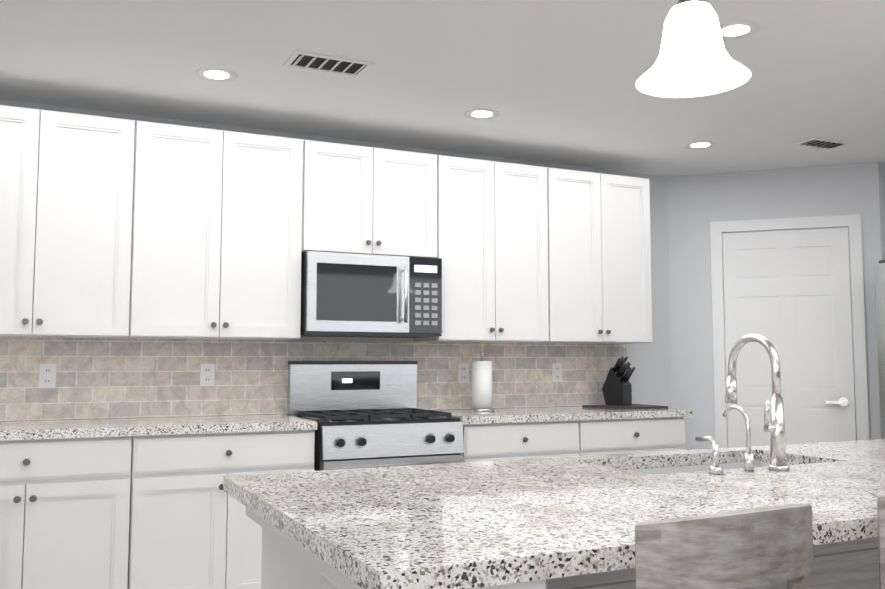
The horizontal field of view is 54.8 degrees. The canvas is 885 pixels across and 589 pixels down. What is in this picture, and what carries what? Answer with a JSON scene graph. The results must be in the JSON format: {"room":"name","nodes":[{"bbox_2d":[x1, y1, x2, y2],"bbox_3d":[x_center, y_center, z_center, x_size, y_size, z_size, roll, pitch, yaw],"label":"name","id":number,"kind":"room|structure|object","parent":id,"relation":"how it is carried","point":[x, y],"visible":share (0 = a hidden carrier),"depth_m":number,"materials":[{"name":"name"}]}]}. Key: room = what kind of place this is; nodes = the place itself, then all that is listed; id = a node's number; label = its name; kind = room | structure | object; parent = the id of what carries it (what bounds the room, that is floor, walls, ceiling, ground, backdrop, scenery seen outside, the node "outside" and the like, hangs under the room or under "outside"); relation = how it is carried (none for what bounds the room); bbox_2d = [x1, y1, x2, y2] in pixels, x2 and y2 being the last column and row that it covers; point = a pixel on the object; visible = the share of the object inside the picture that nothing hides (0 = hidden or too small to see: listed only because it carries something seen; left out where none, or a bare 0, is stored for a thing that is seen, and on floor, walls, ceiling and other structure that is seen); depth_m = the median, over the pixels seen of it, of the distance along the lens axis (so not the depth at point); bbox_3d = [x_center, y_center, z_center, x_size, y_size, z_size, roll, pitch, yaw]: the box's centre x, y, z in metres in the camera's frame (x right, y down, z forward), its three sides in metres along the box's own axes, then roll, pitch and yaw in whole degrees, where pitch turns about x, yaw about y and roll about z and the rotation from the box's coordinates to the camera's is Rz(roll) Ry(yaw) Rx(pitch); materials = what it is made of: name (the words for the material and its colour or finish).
{"room":"kitchen","nodes":[
{"label":"kitchen","id":0,"kind":"room"},
{"bbox_2d":[0,99,671,420],"bbox_3d":[-2.522,0.277,4.086,9.050,2.530,0.120,2,-5,-25],"label":"wall","id":1,"kind":"structure","parent":0,"point":[650,380],"depth_m":5.86,"materials":[{"name":"white paint"}]},
{"bbox_2d":[0,105,134,338],"bbox_3d":[-1.962,-0.332,4.120,0.848,1.070,0.379,2,-5,-25],"label":"upper cabinet","id":2,"kind":"object","parent":1,"relation":"attached to","point":[66,196],"visible":1,"depth_m":4.03,"materials":[{"name":"white wood"}]},
{"bbox_2d":[123,120,302,339],"bbox_3d":[-1.193,-0.303,4.482,0.848,1.070,0.379,2,-5,-25],"label":"upper cabinet","id":3,"kind":"object","parent":1,"relation":"attached to","point":[216,235],"visible":1,"depth_m":4.33,"materials":[{"name":"white wood"}]},
{"bbox_2d":[0,337,626,420],"bbox_3d":[-0.988,0.458,4.725,4.940,0.409,0.010,2,-5,-25],"label":"backsplash","id":4,"kind":"structure","parent":1,"relation":"attached to","point":[101,378],"depth_m":4.65,"materials":[{"name":"tile"}]},
{"bbox_2d":[39,364,55,387],"bbox_3d":[-1.969,0.406,4.254,0.075,0.118,0.008,2,-5,-25],"label":"electrical outlet","id":5,"kind":"object","parent":4,"relation":"attached to","point":[47,375],"visible":1,"depth_m":4.25,"materials":[{"name":"white plastic"}]},
{"bbox_2d":[200,364,214,385],"bbox_3d":[-1.264,0.432,4.585,0.075,0.118,0.008,2,-5,-25],"label":"electrical outlet","id":6,"kind":"object","parent":4,"relation":"attached to","point":[207,373],"visible":1,"depth_m":4.58,"materials":[{"name":"white plastic"}]},
{"bbox_2d":[458,364,468,382],"bbox_3d":[0.129,0.484,5.241,0.075,0.118,0.008,2,-5,-25],"label":"electrical outlet","id":7,"kind":"object","parent":4,"relation":"attached to","point":[463,373],"visible":1,"depth_m":5.24,"materials":[{"name":"white plastic"}]},
{"bbox_2d":[552,363,561,381],"bbox_3d":[0.744,0.506,5.530,0.075,0.118,0.008,2,-5,-25],"label":"electrical outlet","id":8,"kind":"object","parent":4,"relation":"attached to","point":[556,372],"visible":1,"depth_m":5.53,"materials":[{"name":"white plastic"}]},
{"bbox_2d":[301,139,436,257],"bbox_3d":[-0.452,-0.508,4.849,0.788,0.605,0.379,2,-5,-25],"label":"upper cabinet","id":9,"kind":"object","parent":1,"relation":"attached to","point":[356,199],"visible":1,"depth_m":4.69,"materials":[{"name":"white wood"}]},
{"bbox_2d":[300,251,441,337],"bbox_3d":[-0.430,0.015,4.771,0.775,0.436,0.463,2,-5,-25],"label":"microwave","id":10,"kind":"object","parent":1,"relation":"attached to","point":[361,295],"visible":0.98,"depth_m":4.60,"materials":[{"name":"grey metal"}]},
{"bbox_2d":[413,155,548,342],"bbox_3d":[0.240,-0.250,5.156,0.738,1.070,0.379,2,-5,-25],"label":"upper cabinet","id":11,"kind":"object","parent":1,"relation":"attached to","point":[492,235],"visible":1,"depth_m":5.01,"materials":[{"name":"white wood"}]},
{"bbox_2d":[531,167,652,343],"bbox_3d":[0.927,-0.225,5.480,0.778,1.070,0.379,2,-5,-25],"label":"upper cabinet","id":12,"kind":"object","parent":1,"relation":"attached to","point":[599,266],"visible":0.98,"depth_m":5.33,"materials":[{"name":"white wood"}]},
{"bbox_2d":[0,0,884,176],"bbox_3d":[-0.336,-1.062,3.707,12.590,0.080,2.900,2,-5,-25],"label":"ceiling","id":13,"kind":"structure","parent":0,"point":[552,81],"depth_m":3.90,"materials":[{"name":"white paint"}]},
{"bbox_2d":[195,68,237,81],"bbox_3d":[-1.034,-1.004,3.904,0.190,0.004,0.190,2,-5,-25],"label":"recessed light","id":14,"kind":"object","parent":13,"relation":"in","point":[216,74],"visible":1,"depth_m":3.90,"materials":[{"name":"white"}]},
{"bbox_2d":[283,50,374,77],"bbox_3d":[-0.500,-1.010,3.758,0.360,0.016,0.200,2,-5,-25],"label":"ceiling vent","id":15,"kind":"object","parent":13,"relation":"in","point":[317,62],"visible":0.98,"depth_m":3.75,"materials":[{"name":"white metal"}]},
{"bbox_2d":[464,109,499,119],"bbox_3d":[0.210,-0.955,4.523,0.190,0.004,0.190,2,-5,-25],"label":"recessed light","id":16,"kind":"object","parent":13,"relation":"in","point":[481,114],"visible":1,"depth_m":4.53,"materials":[{"name":"white"}]},
{"bbox_2d":[684,141,715,148],"bbox_3d":[1.563,-0.904,5.170,0.190,0.004,0.190,2,-5,-25],"label":"recessed light","id":17,"kind":"object","parent":13,"relation":"in","point":[701,145],"visible":1,"depth_m":5.17,"materials":[{"name":"white"}]},
{"bbox_2d":[720,21,759,39],"bbox_3d":[1.160,-1.045,3.382,0.190,0.004,0.190,2,-5,-25],"label":"recessed light","id":18,"kind":"object","parent":13,"relation":"in","point":[735,30],"visible":0.85,"depth_m":3.37,"materials":[{"name":"white"}]},
{"bbox_2d":[794,137,850,149],"bbox_3d":[2.282,-0.902,5.122,0.300,0.016,0.160,2,-5,-25],"label":"ceiling vent","id":19,"kind":"object","parent":13,"relation":"in","point":[822,143],"visible":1,"depth_m":5.10,"materials":[{"name":"white metal"}]},
{"bbox_2d":[667,162,881,449],"bbox_3d":[2.249,0.411,5.788,1.344,2.530,0.120,-2,-5,20],"label":"wall","id":20,"kind":"structure","parent":0,"point":[698,204],"depth_m":5.87,"materials":[{"name":"white paint"}]},
{"bbox_2d":[722,228,855,447],"bbox_3d":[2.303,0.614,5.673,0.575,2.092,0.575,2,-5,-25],"label":"pantry door","id":21,"kind":"structure","parent":20,"relation":"in","point":[787,294],"depth_m":5.68,"materials":[{"name":"white wood"}]},
{"bbox_2d":[710,214,869,447],"bbox_3d":[2.304,0.575,5.681,0.945,2.187,0.017,-2,-5,20],"label":"door frame","id":22,"kind":"structure","parent":20,"relation":"attached to","point":[852,222],"depth_m":5.72,"materials":[{"name":"white wood"}]},
{"bbox_2d":[878,162,884,259],"bbox_3d":[3.093,0.403,5.681,0.570,2.530,0.120,2,-5,-25],"label":"wall","id":23,"kind":"structure","parent":0,"point":[881,171],"depth_m":5.59,"materials":[{"name":"white paint"}]},
{"bbox_3d":[4.304,1.394,1.772,19.500,0.060,12.000,2,-5,-25],"label":"floor","id":24,"kind":"structure","parent":0,"visible":0},
{"bbox_2d":[0,436,131,588],"bbox_3d":[-1.902,1.085,3.881,0.848,0.888,0.659,2,-5,-25],"label":"base cabinet","id":25,"kind":"object","parent":24,"relation":"on","point":[64,513],"visible":0.98,"depth_m":3.69,"materials":[{"name":"white wood"}]},
{"bbox_2d":[128,430,314,588],"bbox_3d":[-1.133,1.113,4.243,0.846,0.888,0.659,2,-5,-25],"label":"base cabinet","id":26,"kind":"object","parent":24,"relation":"on","point":[192,525],"visible":0.71,"depth_m":3.93,"materials":[{"name":"white wood"}]},
{"bbox_2d":[0,406,692,440],"bbox_3d":[-0.852,0.660,4.421,4.940,0.041,0.643,2,-5,-25],"label":"countertop","id":27,"kind":"structure","parent":26,"relation":"on","point":[55,429],"depth_m":4.16,"materials":[{"name":"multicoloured stone"}]},
{"bbox_2d":[469,352,493,410],"bbox_3d":[0.235,0.516,5.084,0.150,0.348,0.150,2,-5,-25],"label":"paper towel holder","id":28,"kind":"object","parent":27,"relation":"on","point":[481,383],"visible":1,"depth_m":5.03,"materials":[{"name":"white paper"}]},
{"bbox_2d":[582,404,667,409],"bbox_3d":[1.155,0.710,5.404,0.410,0.012,0.340,2,-5,-25],"label":"cutting board","id":29,"kind":"object","parent":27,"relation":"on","point":[632,406],"visible":1,"depth_m":5.30,"materials":[{"name":"grey"}]},
{"bbox_2d":[602,357,634,404],"bbox_3d":[1.139,0.556,5.506,0.198,0.310,0.100,-4,-6,45],"label":"knife block","id":30,"kind":"object","parent":29,"relation":"on","point":[616,388],"visible":1,"depth_m":5.47,"materials":[{"name":"black wood"}]},
{"bbox_2d":[287,361,463,470],"bbox_3d":[-0.362,0.970,4.565,0.765,1.225,0.742,2,-5,-25],"label":"range","id":31,"kind":"object","parent":24,"relation":"on","point":[366,414],"visible":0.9,"depth_m":4.47,"materials":[{"name":"grey metal"}]},
{"bbox_2d":[460,420,579,462],"bbox_3d":[0.318,1.167,4.926,0.738,0.888,0.659,2,-5,-25],"label":"base cabinet","id":32,"kind":"object","parent":24,"relation":"on","point":[510,441],"visible":0.29,"depth_m":4.67,"materials":[{"name":"white wood"}]},
{"bbox_2d":[246,507,879,588],"bbox_3d":[1.001,0.980,2.408,2.868,0.864,1.156,2,-5,-25],"label":"kitchen island","id":33,"kind":"object","parent":24,"relation":"on","point":[284,565],"depth_m":2.23,"materials":[{"name":"white wood"}]},
{"bbox_2d":[223,439,884,588],"bbox_3d":[1.007,0.530,2.454,3.000,0.040,1.200,2,-5,-25],"label":"island countertop","id":34,"kind":"structure","parent":33,"relation":"on","point":[503,523],"depth_m":1.89,"materials":[{"name":"white stone"}]},
{"bbox_2d":[627,455,769,470],"bbox_3d":[0.857,0.671,2.715,0.804,0.224,0.404,2,-5,-25],"label":"sink","id":35,"kind":"object","parent":34,"relation":"in","point":[696,464],"depth_m":2.94,"materials":[{"name":"silver metal"}]},
{"bbox_2d":[695,436,723,473],"bbox_3d":[0.762,0.456,2.440,0.041,0.102,0.097,2,-5,-25],"label":"soap dispenser","id":36,"kind":"object","parent":34,"relation":"on","point":[715,468],"visible":1,"depth_m":2.41,"materials":[{"name":"silver metal"}]},
{"bbox_2d":[723,405,753,470],"bbox_3d":[0.869,0.420,2.510,0.028,0.186,0.113,2,-5,-25],"label":"tap","id":37,"kind":"object","parent":34,"relation":"on","point":[748,460],"visible":1,"depth_m":2.47,"materials":[{"name":"silver metal"}]},
{"bbox_2d":[725,333,789,470],"bbox_3d":[0.932,0.318,2.583,0.101,0.400,0.239,2,-5,-25],"label":"faucet","id":38,"kind":"object","parent":34,"relation":"on","point":[775,427],"visible":1,"depth_m":2.51,"materials":[{"name":"silver metal"}]},
{"bbox_2d":[578,417,685,455],"bbox_3d":[1.002,1.192,5.248,0.766,0.888,0.659,2,-5,-25],"label":"base cabinet","id":39,"kind":"object","parent":24,"relation":"on","point":[616,436],"visible":0.27,"depth_m":4.99,"materials":[{"name":"white wood"}]},
{"bbox_2d":[635,504,813,588],"bbox_3d":[0.410,0.856,1.558,0.455,0.984,0.503,2,-5,-25],"label":"stool","id":40,"kind":"object","parent":24,"relation":"on","point":[754,547],"visible":1,"depth_m":1.35,"materials":[{"name":"grey"}]},
{"bbox_2d":[874,260,884,438],"bbox_3d":[3.143,0.689,4.880,0.852,1.835,0.905,2,-5,-25],"label":"refrigerator","id":41,"kind":"object","parent":24,"relation":"on","point":[879,270],"visible":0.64,"depth_m":5.15,"materials":[{"name":"grey"}]},
{"bbox_2d":[877,495,884,588],"bbox_3d":[0.973,0.878,1.829,0.455,0.984,0.503,2,-5,-25],"label":"stool","id":42,"kind":"object","parent":24,"relation":"on","point":[881,519],"visible":1,"depth_m":1.64,"materials":[{"name":"white"}]},
{"bbox_3d":[2.747,-1.699,-0.939,14.170,0.080,8.000,2,-5,-25],"label":"ceiling","id":43,"kind":"structure","parent":0,"visible":0},
{"bbox_2d":[635,0,750,97],"bbox_3d":[0.562,-0.954,1.955,0.250,0.950,0.250,2,-5,-25],"label":"pendant light","id":44,"kind":"object","parent":43,"relation":"hanging from","point":[694,59],"visible":1,"depth_m":1.90,"materials":[{"name":"white glass"}]}
]}

